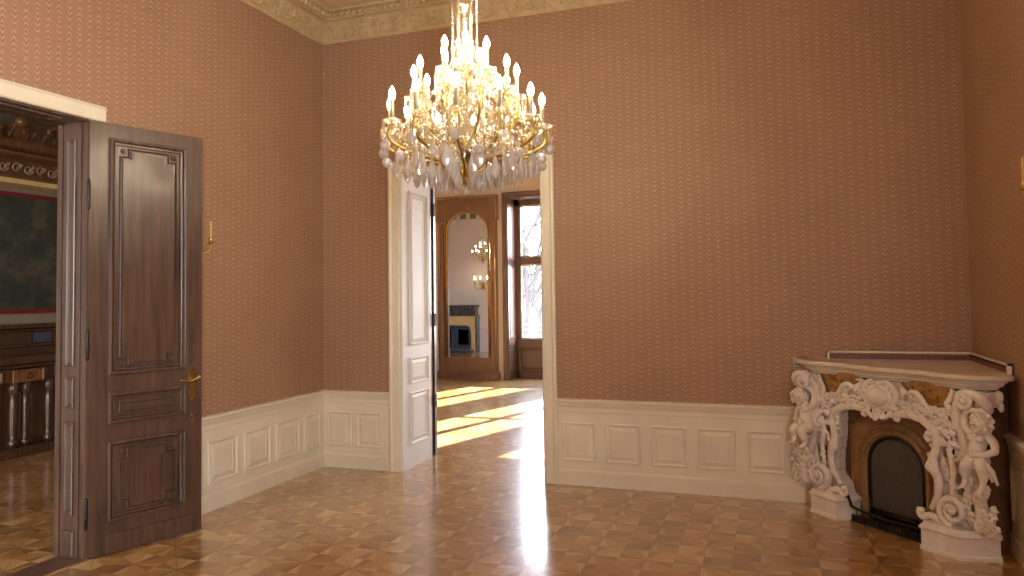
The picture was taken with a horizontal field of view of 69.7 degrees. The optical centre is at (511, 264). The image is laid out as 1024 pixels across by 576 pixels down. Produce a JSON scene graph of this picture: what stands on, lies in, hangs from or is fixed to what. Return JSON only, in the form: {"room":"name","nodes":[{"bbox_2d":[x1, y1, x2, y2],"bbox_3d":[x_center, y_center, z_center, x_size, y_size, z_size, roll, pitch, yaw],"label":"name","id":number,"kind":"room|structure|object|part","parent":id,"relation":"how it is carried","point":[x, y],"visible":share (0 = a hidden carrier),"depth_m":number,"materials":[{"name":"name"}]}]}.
{"room":"historic interior","nodes":[
{"label":"historic interior","id":0,"kind":"room"},
{"bbox_2d":[0,113,57,323],"bbox_3d":[-5.325,-0.417,3.649,3.960,4.470,9.919,-2,-2,19],"label":"wall","id":1,"kind":"structure","parent":0,"point":[40,128],"depth_m":8.37,"materials":[{"name":"paint"}]},
{"bbox_2d":[0,190,56,313],"bbox_3d":[-5.472,-0.123,8.198,0.016,1.350,1.020,-2,-2,19],"label":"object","id":2,"kind":"object","parent":1,"relation":"attached to","point":[28,222],"visible":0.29,"depth_m":8.27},
{"bbox_2d":[0,112,57,192],"bbox_3d":[-5.372,-1.342,8.114,0.340,0.967,1.387,-2,-2,19],"label":"carved pediment","id":3,"kind":"object","parent":1,"relation":"attached to","point":[24,164],"visible":0.53,"depth_m":8.06,"materials":[{"name":"brown wood"}]},
{"bbox_3d":[-5.373,-1.125,8.093,0.340,0.440,1.360,-2,-2,19],"label":"cornice","id":4,"kind":"part","parent":3,"relation":"part of","materials":[{"name":"brown wood"}]},
{"bbox_2d":[0,0,323,415],"bbox_3d":[-3.407,-0.526,2.824,0.210,4.570,9.030,-2,-2,19],"label":"wall","id":5,"kind":"structure","parent":0,"point":[230,75],"depth_m":5.85,"materials":[{"name":"paper"}]},
{"bbox_2d":[0,98,88,559],"bbox_3d":[-3.012,0.390,3.920,0.243,2.815,1.700,-2,-2,19],"label":"door frame","id":6,"kind":"structure","parent":5,"relation":"attached to","point":[70,372],"depth_m":4.61,"materials":[{"name":"brown wood"}]},
{"bbox_2d":[0,78,106,559],"bbox_3d":[-2.896,0.378,3.880,0.068,2.833,1.696,-2,-2,19],"label":"trim","id":7,"kind":"structure","parent":5,"relation":"attached to","point":[10,90],"depth_m":4.37,"materials":[{"name":"beige paint"}]},
{"bbox_2d":[83,120,202,558],"bbox_3d":[-2.395,0.458,4.837,0.095,2.720,0.752,-3,-3,39],"label":"door","id":8,"kind":"structure","parent":5,"relation":"in","point":[143,333],"depth_m":4.81,"materials":[{"name":"brown wood"}]},
{"bbox_3d":[-2.383,1.372,4.805,0.029,0.497,0.495,-3,-3,39],"label":"panel","id":9,"kind":"part","parent":8,"relation":"part of","materials":[{"name":"brown wood"}]},
{"bbox_3d":[-2.388,0.914,4.823,0.028,0.192,0.495,-3,-3,39],"label":"panel","id":10,"kind":"part","parent":8,"relation":"part of","materials":[{"name":"brown wood"}]},
{"bbox_3d":[-2.402,-0.050,4.862,0.029,1.510,0.495,-3,-3,39],"label":"panel","id":11,"kind":"part","parent":8,"relation":"part of","materials":[{"name":"brown wood"}]},
{"bbox_3d":[-2.205,0.782,5.024,0.056,0.047,0.139,-3,-3,42],"label":"lever","id":12,"kind":"part","parent":8,"relation":"part of","materials":[{"name":"gold metal"}]},
{"bbox_3d":[-2.205,0.813,5.065,0.006,0.250,0.056,-3,-3,39],"label":"handle","id":13,"kind":"part","parent":8,"relation":"part of","materials":[{"name":"gold metal"}]},
{"bbox_3d":[-2.203,1.058,5.055,0.005,0.080,0.032,-3,-3,39],"label":"keyhole plate","id":14,"kind":"part","parent":8,"relation":"part of","materials":[{"name":"gold metal"}]},
{"bbox_2d":[202,221,214,253],"bbox_3d":[-2.304,-0.198,5.410,0.140,0.252,0.210,-2,-2,19],"label":"candle sconce","id":15,"kind":"object","parent":5,"relation":"attached to","point":[210,243],"visible":0.38,"depth_m":5.46,"materials":[{"name":"gold metal"}]},
{"bbox_3d":[-2.283,-0.138,5.445,0.151,0.116,0.058,0,-3,-26],"label":"arm","id":16,"kind":"part","parent":15,"relation":"part of","materials":[{"name":"gold metal"}]},
{"bbox_2d":[209,221,211,237],"bbox_3d":[-2.242,-0.257,5.470,0.019,0.132,0.018,-2,-2,19],"label":"candle","id":17,"kind":"object","parent":15,"relation":"on","point":[210,223],"depth_m":5.46,"materials":[{"name":"yellow wax"}]},
{"bbox_2d":[201,390,324,514],"bbox_3d":[-2.153,1.507,5.854,0.046,0.716,2.350,-2,-2,19],"label":"wainscoting","id":18,"kind":"structure","parent":5,"relation":"attached to","point":[247,451],"depth_m":6.06,"materials":[{"name":"beige paint"}]},
{"bbox_2d":[241,0,630,44],"bbox_3d":[-0.799,-2.527,1.977,5.375,0.370,9.030,-2,-2,19],"label":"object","id":19,"kind":"structure","parent":5,"relation":"attached to","point":[383,15],"depth_m":6.69,"materials":[{"name":"paint"}]},
{"bbox_2d":[325,0,358,4],"bbox_3d":[-2.595,-2.629,2.714,9.845,0.200,10.020,-2,-2,19],"label":"ceiling","id":20,"kind":"structure","parent":0,"point":[332,2],"depth_m":6.67,"materials":[{"name":"paint"}]},
{"bbox_2d":[379,0,554,193],"bbox_3d":[-0.260,-1.442,4.026,0.932,2.128,0.931,-2,-2,19],"label":"crystal chandelier","id":21,"kind":"object","parent":20,"relation":"hanging from","point":[471,151],"visible":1,"depth_m":3.88,"materials":[{"name":"gold metal"}]},
{"bbox_3d":[-0.622,-0.890,3.813,0.033,0.071,0.033,0,-3,-27],"label":"bulb","id":22,"kind":"part","parent":21,"relation":"part of","materials":[{"name":"white glass"}]},
{"bbox_3d":[-0.601,-0.874,4.228,0.033,0.071,0.033,-2,-3,33],"label":"bulb","id":23,"kind":"part","parent":21,"relation":"part of","materials":[{"name":"white glass"}]},
{"bbox_3d":[-0.535,-1.054,4.008,0.033,0.071,0.033,-1,-2,0],"label":"bulb","id":24,"kind":"part","parent":21,"relation":"part of","materials":[{"name":"white glass"}]},
{"bbox_3d":[-0.456,-0.605,3.885,0.421,0.310,0.036,0,-3,-27],"label":"candle arm","id":25,"kind":"part","parent":21,"relation":"part of","materials":[{"name":"gold metal"}]},
{"bbox_3d":[-0.482,-0.600,4.003,0.421,0.310,0.036,-1,-2,3],"label":"candle arm","id":26,"kind":"part","parent":21,"relation":"part of","materials":[{"name":"gold metal"}]},
{"bbox_3d":[-0.478,-0.898,3.654,0.033,0.071,0.033,-2,-3,33],"label":"bulb","id":27,"kind":"part","parent":21,"relation":"part of","materials":[{"name":"white glass"}]},
{"bbox_3d":[-0.481,-1.061,3.844,0.033,0.071,0.033,1,-3,-36],"label":"bulb","id":28,"kind":"part","parent":21,"relation":"part of","materials":[{"name":"white glass"}]},
{"bbox_3d":[-0.445,-0.596,4.117,0.421,0.310,0.036,-2,-3,33],"label":"candle arm","id":29,"kind":"part","parent":21,"relation":"part of","materials":[{"name":"gold metal"}]},
{"bbox_3d":[-0.482,-1.048,4.173,0.033,0.071,0.033,-2,-3,36],"label":"bulb","id":30,"kind":"part","parent":21,"relation":"part of","materials":[{"name":"white glass"}]},
{"bbox_3d":[-0.434,-0.781,3.997,0.234,0.288,0.036,-1,-2,0],"label":"candle arm","id":31,"kind":"part","parent":21,"relation":"part of","materials":[{"name":"gold metal"}]},
{"bbox_3d":[-0.399,-0.786,3.890,0.234,0.288,0.036,1,-3,-36],"label":"candle arm","id":32,"kind":"part","parent":21,"relation":"part of","materials":[{"name":"gold metal"}]},
{"bbox_3d":[-0.400,-0.778,4.105,0.234,0.288,0.036,-2,-3,36],"label":"candle arm","id":33,"kind":"part","parent":21,"relation":"part of","materials":[{"name":"gold metal"}]},
{"bbox_3d":[-0.376,-0.609,3.795,0.036,0.310,0.421,-2,-3,33],"label":"candle arm","id":34,"kind":"part","parent":21,"relation":"part of","materials":[{"name":"gold metal"}]},
{"bbox_3d":[-0.442,-0.870,4.372,0.033,0.071,0.033,0,-3,-27],"label":"bulb","id":35,"kind":"part","parent":21,"relation":"part of","materials":[{"name":"white glass"}]},
{"bbox_3d":[-0.361,-1.194,3.937,0.033,0.071,0.033,1,-3,-37],"label":"bulb","id":36,"kind":"part","parent":21,"relation":"part of","materials":[{"name":"white glass"}]},
{"bbox_3d":[-0.340,-1.067,3.743,0.033,0.071,0.033,-2,-2,18],"label":"bulb","id":37,"kind":"part","parent":21,"relation":"part of","materials":[{"name":"white"}]},
{"bbox_3d":[-0.325,-0.985,3.953,0.140,0.157,0.036,1,-3,-37],"label":"candle arm","id":38,"kind":"part","parent":21,"relation":"part of","materials":[{"name":"gold metal"}]},
{"bbox_3d":[-0.336,-0.982,4.041,0.140,0.157,0.036,-2,-2,23],"label":"candle arm","id":39,"kind":"part","parent":21,"relation":"part of","materials":[{"name":"gold metal"}]},
{"bbox_3d":[-0.307,-0.790,3.824,0.036,0.288,0.234,-2,-2,18],"label":"candle arm","id":40,"kind":"part","parent":21,"relation":"part of","materials":[{"name":"gold metal"}]},
{"bbox_3d":[-0.309,-0.776,4.172,0.036,0.288,0.234,0,-2,-18],"label":"candle arm","id":41,"kind":"part","parent":21,"relation":"part of","materials":[{"name":"gold metal"}]},
{"bbox_3d":[-0.274,-0.904,3.588,0.033,0.071,0.033,-1,-2,3],"label":"bulb","id":42,"kind":"part","parent":21,"relation":"part of","materials":[{"name":"white glass"}]},
{"bbox_3d":[-0.261,-0.612,3.758,0.036,0.310,0.421,-1,-2,3],"label":"candle arm","id":43,"kind":"part","parent":21,"relation":"part of","materials":[{"name":"gold metal"}]},
{"bbox_3d":[-0.241,-1.198,3.886,0.033,0.071,0.033,0,-2,-7],"label":"bulb","id":44,"kind":"part","parent":21,"relation":"part of","materials":[{"name":"white glass"}]},
{"bbox_3d":[-0.250,-0.682,3.994,0.168,0.510,0.168,-2,-2,19],"label":"lamp shade","id":45,"kind":"part","parent":21,"relation":"part of","materials":[{"name":"clear glass"}]},
{"bbox_3d":[-0.243,-0.988,3.918,0.036,0.157,0.140,0,-2,-7],"label":"candle arm","id":46,"kind":"part","parent":21,"relation":"part of","materials":[{"name":"gold metal"}]},
{"bbox_3d":[-0.232,-0.871,4.417,0.033,0.071,0.033,-1,-2,3],"label":"bulb","id":47,"kind":"part","parent":21,"relation":"part of","materials":[{"name":"white glass"}]},
{"bbox_3d":[-0.194,-0.792,3.825,0.036,0.288,0.234,0,-2,-18],"label":"candle arm","id":48,"kind":"part","parent":21,"relation":"part of","materials":[{"name":"gold metal"}]},
{"bbox_3d":[-0.167,-1.069,3.744,0.033,0.071,0.033,0,-2,-18],"label":"bulb","id":49,"kind":"part","parent":21,"relation":"part of","materials":[{"name":"white glass"}]},
{"bbox_3d":[-0.183,-0.983,4.060,0.140,0.157,0.036,1,-3,-37],"label":"candle arm","id":50,"kind":"part","parent":21,"relation":"part of","materials":[{"name":"gold metal"}]},
{"bbox_3d":[-0.172,-0.987,3.971,0.140,0.157,0.036,-2,-2,23],"label":"candle arm","id":51,"kind":"part","parent":21,"relation":"part of","materials":[{"name":"gold metal"}]},
{"bbox_3d":[-0.196,-0.778,4.173,0.036,0.288,0.234,-2,-2,18],"label":"candle arm","id":52,"kind":"part","parent":21,"relation":"part of","materials":[{"name":"gold metal"}]},
{"bbox_3d":[-0.137,-1.196,3.963,0.033,0.071,0.033,-2,-2,23],"label":"bulb","id":53,"kind":"part","parent":21,"relation":"part of","materials":[{"name":"white glass"}]},
{"bbox_3d":[-0.143,-0.613,3.784,0.036,0.310,0.421,0,-3,-27],"label":"candle arm","id":54,"kind":"part","parent":21,"relation":"part of","materials":[{"name":"gold metal"}]},
{"bbox_3d":[-0.103,-0.790,3.891,0.234,0.288,0.036,-2,-3,36],"label":"candle arm","id":55,"kind":"part","parent":21,"relation":"part of","materials":[{"name":"gold metal"}]},
{"bbox_3d":[-0.104,-0.782,4.107,0.234,0.288,0.036,1,-3,-36],"label":"candle arm","id":56,"kind":"part","parent":21,"relation":"part of","materials":[{"name":"gold metal"}]},
{"bbox_3d":[-0.064,-0.905,3.633,0.033,0.071,0.033,0,-3,-27],"label":"bulb","id":57,"kind":"part","parent":21,"relation":"part of","materials":[{"name":"white glass"}]},
{"bbox_3d":[-0.068,-0.786,3.999,0.234,0.288,0.036,-1,-2,0],"label":"candle arm","id":58,"kind":"part","parent":21,"relation":"part of","materials":[{"name":"gold metal"}]},
{"bbox_3d":[-0.122,-0.597,4.186,0.036,0.310,0.421,-2,-3,33],"label":"candle arm","id":59,"kind":"part","parent":21,"relation":"part of","materials":[{"name":"gold metal"}]},
{"bbox_3d":[-0.053,-0.611,3.865,0.421,0.310,0.036,-2,-3,33],"label":"candle arm","id":60,"kind":"part","parent":21,"relation":"part of","materials":[{"name":"gold metal"}]},
{"bbox_3d":[-0.028,-1.067,3.846,0.033,0.071,0.033,-2,-3,36],"label":"bulb","id":61,"kind":"part","parent":21,"relation":"part of","materials":[{"name":"white glass"}]},
{"bbox_3d":[-0.041,-0.602,4.097,0.421,0.310,0.036,0,-3,-27],"label":"candle arm","id":62,"kind":"part","parent":21,"relation":"part of","materials":[{"name":"gold metal"}]},
{"bbox_3d":[-0.016,-0.607,3.979,0.421,0.310,0.036,-1,-2,3],"label":"candle arm","id":63,"kind":"part","parent":21,"relation":"part of","materials":[{"name":"gold metal"}]},
{"bbox_3d":[0.025,-1.061,4.011,0.033,0.071,0.033,-1,-2,0],"label":"bulb","id":64,"kind":"part","parent":21,"relation":"part of","materials":[{"name":"white glass"}]},
{"bbox_3d":[0.096,-0.901,3.777,0.033,0.071,0.033,-2,-3,33],"label":"bulb","id":65,"kind":"part","parent":21,"relation":"part of","materials":[{"name":"white glass"}]},
{"bbox_3d":[0.162,-0.894,3.981,0.033,0.071,0.033,-1,-2,3],"label":"bulb","id":66,"kind":"part","parent":21,"relation":"part of","materials":[{"name":"white glass"}]},
{"bbox_2d":[429,187,431,431],"bbox_3d":[-2.006,-0.348,7.756,14.100,4.570,0.030,-2,-2,19],"label":"wall","id":67,"kind":"structure","parent":0,"point":[429,187],"depth_m":7.32,"materials":[{"name":"paint"}]},
{"bbox_2d":[430,189,432,456],"bbox_3d":[-0.162,0.462,7.115,1.594,2.852,0.040,-2,-2,19],"label":"trim","id":68,"kind":"structure","parent":67,"relation":"attached to","point":[430,189],"depth_m":7.33,"materials":[{"name":"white wood"}]},
{"bbox_2d":[431,189,436,454],"bbox_3d":[-1.090,0.553,7.494,0.725,2.705,0.081,-2,-2,19],"label":"door","id":69,"kind":"structure","parent":67,"relation":"in","point":[433,248],"depth_m":7.37,"materials":[{"name":"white wood"}]},
{"bbox_2d":[435,175,539,379],"bbox_3d":[0.180,-0.128,13.969,14.100,4.570,0.550,-2,-2,19],"label":"wall","id":70,"kind":"structure","parent":0,"point":[534,184],"depth_m":13.82,"materials":[{"name":"paint"}]},
{"bbox_2d":[435,194,500,379],"bbox_3d":[-0.850,0.436,13.950,1.260,3.470,0.130,-2,-2,19],"label":"mirror","id":71,"kind":"object","parent":70,"relation":"attached to","point":[468,325],"visible":1,"depth_m":13.98,"materials":[{"name":"brown wood"}]},
{"bbox_3d":[-0.836,0.391,13.995,0.824,2.762,0.001,-2,-2,19],"label":"glass","id":72,"kind":"part","parent":71,"relation":"part of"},
{"bbox_2d":[501,190,542,379],"bbox_3d":[0.655,0.388,13.712,1.590,3.505,0.505,-2,-2,19],"label":"window","id":73,"kind":"structure","parent":70,"relation":"in","point":[523,358],"depth_m":13.95,"materials":[{"name":"brown wood"}]},
{"bbox_3d":[0.718,0.098,13.914,1.380,2.700,0.080,-2,-2,19],"label":"sash","id":74,"kind":"part","parent":73,"relation":"part of","materials":[{"name":"brown wood"}]},
{"bbox_3d":[0.741,1.781,13.847,1.420,0.730,0.100,-2,-2,19],"label":"sill","id":75,"kind":"part","parent":73,"relation":"part of","materials":[{"name":"brown wood"}]},
{"bbox_2d":[0,378,1023,575],"bbox_3d":[-2.425,1.948,6.380,14.700,0.124,17.150,-2,-2,19],"label":"floor","id":76,"kind":"structure","parent":0,"point":[483,505],"depth_m":5.01,"materials":[{"name":"brown wood"}]},
{"bbox_2d":[0,322,55,461],"bbox_3d":[-5.286,1.308,7.684,0.650,1.345,1.870,-2,-2,19],"label":"sideboard","id":77,"kind":"object","parent":76,"relation":"on","point":[27,350],"visible":0.62,"depth_m":7.71,"materials":[{"name":"brown wood"}]},
{"bbox_3d":[-5.245,1.135,7.188,0.145,0.130,0.450,-2,-2,19],"label":"drawer","id":78,"kind":"part","parent":77,"relation":"part of","materials":[{"name":"brown wood"}]},
{"bbox_3d":[-5.079,1.151,7.659,0.145,0.130,0.350,-2,-2,19],"label":"drawer","id":79,"kind":"part","parent":77,"relation":"part of","materials":[{"name":"brown wood"}]},
{"bbox_2d":[0,351,55,369],"bbox_3d":[-5.290,1.015,7.696,0.650,0.130,1.870,-2,-2,19],"label":"countertop","id":80,"kind":"structure","parent":77,"relation":"on","point":[15,361],"depth_m":7.63,"materials":[{"name":"brown wood"}]},
{"bbox_2d":[0,322,55,355],"bbox_3d":[-5.383,0.797,7.779,0.430,0.315,1.750,-2,-2,19],"label":"shelf","id":81,"kind":"object","parent":77,"relation":"attached to","point":[22,338],"depth_m":7.90,"materials":[{"name":"brown wood"}]},
{"bbox_3d":[-5.136,0.792,8.037,0.005,0.100,0.200,-2,-2,19],"label":"dark panel","id":82,"kind":"part","parent":77,"relation":"part of","materials":[{"name":"blue metal"}]},
{"bbox_2d":[788,350,1014,562],"bbox_3d":[2.505,1.190,4.873,1.244,1.146,1.283,-2,-2,19],"label":"fireplace","id":83,"kind":"object","parent":76,"relation":"on","point":[912,447],"visible":1,"depth_m":4.78,"materials":[{"name":"white stone"}]},
{"bbox_3d":[2.365,0.845,5.207,0.092,0.155,0.380,0,-3,-26],"label":"frieze panel","id":84,"kind":"part","parent":83,"relation":"part of","materials":[{"name":"stone"}]},
{"bbox_3d":[2.558,1.456,4.905,0.037,0.615,0.429,0,-3,-26],"label":"screen frame","id":85,"kind":"part","parent":83,"relation":"part of","materials":[{"name":"metal"}]},
{"bbox_3d":[2.527,0.740,4.958,1.151,0.056,1.138,-2,-2,19],"label":"shelf moulding","id":86,"kind":"part","parent":83,"relation":"part of","materials":[{"name":"stone"}]},
{"bbox_2d":[793,357,1014,381],"bbox_3d":[2.529,0.694,4.914,1.185,0.039,1.122,-2,-2,19],"label":"mantel shelf","id":87,"kind":"object","parent":83,"relation":"attached to","point":[935,369],"depth_m":4.85,"materials":[{"name":"stone"}]},
{"bbox_3d":[2.656,0.646,4.920,0.950,0.061,0.883,-2,-2,19],"label":"upstand moulding","id":88,"kind":"part","parent":83,"relation":"part of","materials":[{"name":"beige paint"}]},
{"bbox_3d":[2.650,0.817,4.613,0.092,0.155,0.380,0,-3,-26],"label":"frieze panel","id":89,"kind":"part","parent":83,"relation":"part of","materials":[{"name":"stone"}]},
{"bbox_2d":[971,463,998,485],"bbox_3d":[2.678,1.178,4.206,0.056,0.144,0.182,0,-3,-26],"label":"drapery","id":90,"kind":"object","parent":83,"relation":"hanging from","point":[982,472],"depth_m":4.16,"materials":[{"name":"stone"}]},
{"bbox_2d":[323,0,972,405],"bbox_3d":[0.860,-0.440,6.422,5.895,4.570,0.590,-2,-2,19],"label":"wall","id":91,"kind":"structure","parent":0,"point":[743,189],"depth_m":5.87,"materials":[{"name":"paper"}]},
{"bbox_2d":[324,390,388,470],"bbox_3d":[-1.456,1.537,6.830,0.712,0.716,0.046,-2,-2,19],"label":"trim","id":92,"kind":"structure","parent":91,"relation":"attached to","point":[356,423],"depth_m":6.83,"materials":[{"name":"beige paint"}]},
{"bbox_2d":[248,0,597,40],"bbox_3d":[-0.851,-2.329,5.325,3.221,0.201,2.930,-2,-2,19],"label":"crown molding","id":93,"kind":"structure","parent":91,"relation":"attached to","point":[297,15],"depth_m":6.68,"materials":[{"name":"paint"}]},
{"bbox_2d":[387,150,557,483],"bbox_3d":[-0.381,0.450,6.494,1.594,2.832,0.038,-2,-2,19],"label":"trim","id":94,"kind":"structure","parent":91,"relation":"attached to","point":[549,323],"depth_m":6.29,"materials":[{"name":"beige paint"}]},
{"bbox_2d":[554,398,813,502],"bbox_3d":[1.821,1.446,5.680,3.090,0.716,0.046,-2,-2,19],"label":"wainscoting","id":95,"kind":"structure","parent":91,"relation":"attached to","point":[710,449],"depth_m":5.85,"materials":[{"name":"beige paint"}]},
{"bbox_2d":[960,0,1023,440],"bbox_3d":[1.903,-0.673,0.961,0.300,4.570,9.030,-2,-2,19],"label":"wall","id":96,"kind":"structure","parent":0,"point":[992,31],"depth_m":4.56,"materials":[{"name":"paper"}]},
{"bbox_2d":[1003,433,1023,566],"bbox_3d":[2.098,1.290,1.884,0.046,0.716,7.030,-2,-2,19],"label":"trim","id":97,"kind":"structure","parent":96,"relation":"attached to","point":[1015,445],"depth_m":4.30,"materials":[{"name":"beige paint"}]},
{"bbox_2d":[1017,156,1023,194],"bbox_3d":[2.626,-0.430,3.668,0.140,0.252,0.210,-2,-2,19],"label":"candle sconce","id":98,"kind":"object","parent":96,"relation":"attached to","point":[1022,157],"visible":1,"depth_m":3.75,"materials":[{"name":"gold metal"}]},
{"bbox_3d":[2.634,-0.369,3.708,0.058,0.116,0.151,0,-3,-26],"label":"arm","id":99,"kind":"part","parent":98,"relation":"part of","materials":[{"name":"gold metal"}]},
{"bbox_2d":[1021,156,1023,180],"bbox_3d":[2.612,-0.486,3.755,0.019,0.132,0.018,-2,-2,19],"label":"candle","id":100,"kind":"object","parent":98,"relation":"on","point":[1022,158],"depth_m":3.75,"materials":[{"name":"yellow wax"}]},
{"bbox_3d":[0.883,2.312,14.271,2.500,0.100,0.650,-2,-2,19],"label":"floor","id":101,"kind":"structure","parent":0,"visible":0},
{"bbox_2d":[523,324,541,337],"bbox_3d":[0.881,1.712,14.251,2.048,1.097,0.570,-2,-2,19],"label":"balcony railing","id":102,"kind":"object","parent":101,"relation":"on","point":[536,325],"visible":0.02,"depth_m":14.69,"materials":[{"name":"white metal"}]},
{"label":"outside","id":103,"kind":"structure","parent":0,"visible":0},
{"bbox_3d":[9.212,6.219,40.875,70.000,0.200,56.400,-2,-2,19],"label":"ground","id":104,"kind":"structure","parent":103,"visible":0},
{"bbox_2d":[521,206,541,334],"bbox_3d":[-0.227,0.021,20.607,8.258,10.840,5.674,1,-3,-38],"label":"bare tree","id":105,"kind":"object","parent":104,"relation":"on","point":[528,291],"visible":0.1,"depth_m":20.85,"materials":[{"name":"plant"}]},
{"bbox_2d":[523,207,540,318],"bbox_3d":[0.305,-0.295,29.081,5.739,12.172,7.402,-1,-2,16],"label":"bare tree","id":106,"kind":"object","parent":104,"relation":"on","point":[539,290],"visible":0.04,"depth_m":26.76,"materials":[{"name":"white plant"}]},
{"bbox_2d":[523,232,541,337],"bbox_3d":[1.350,1.714,52.699,7.249,9.978,4.344,0,-2,-11],"label":"bare tree","id":107,"kind":"object","parent":104,"relation":"on","point":[539,311],"visible":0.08,"depth_m":52.15,"materials":[{"name":"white plant"}]}
]}

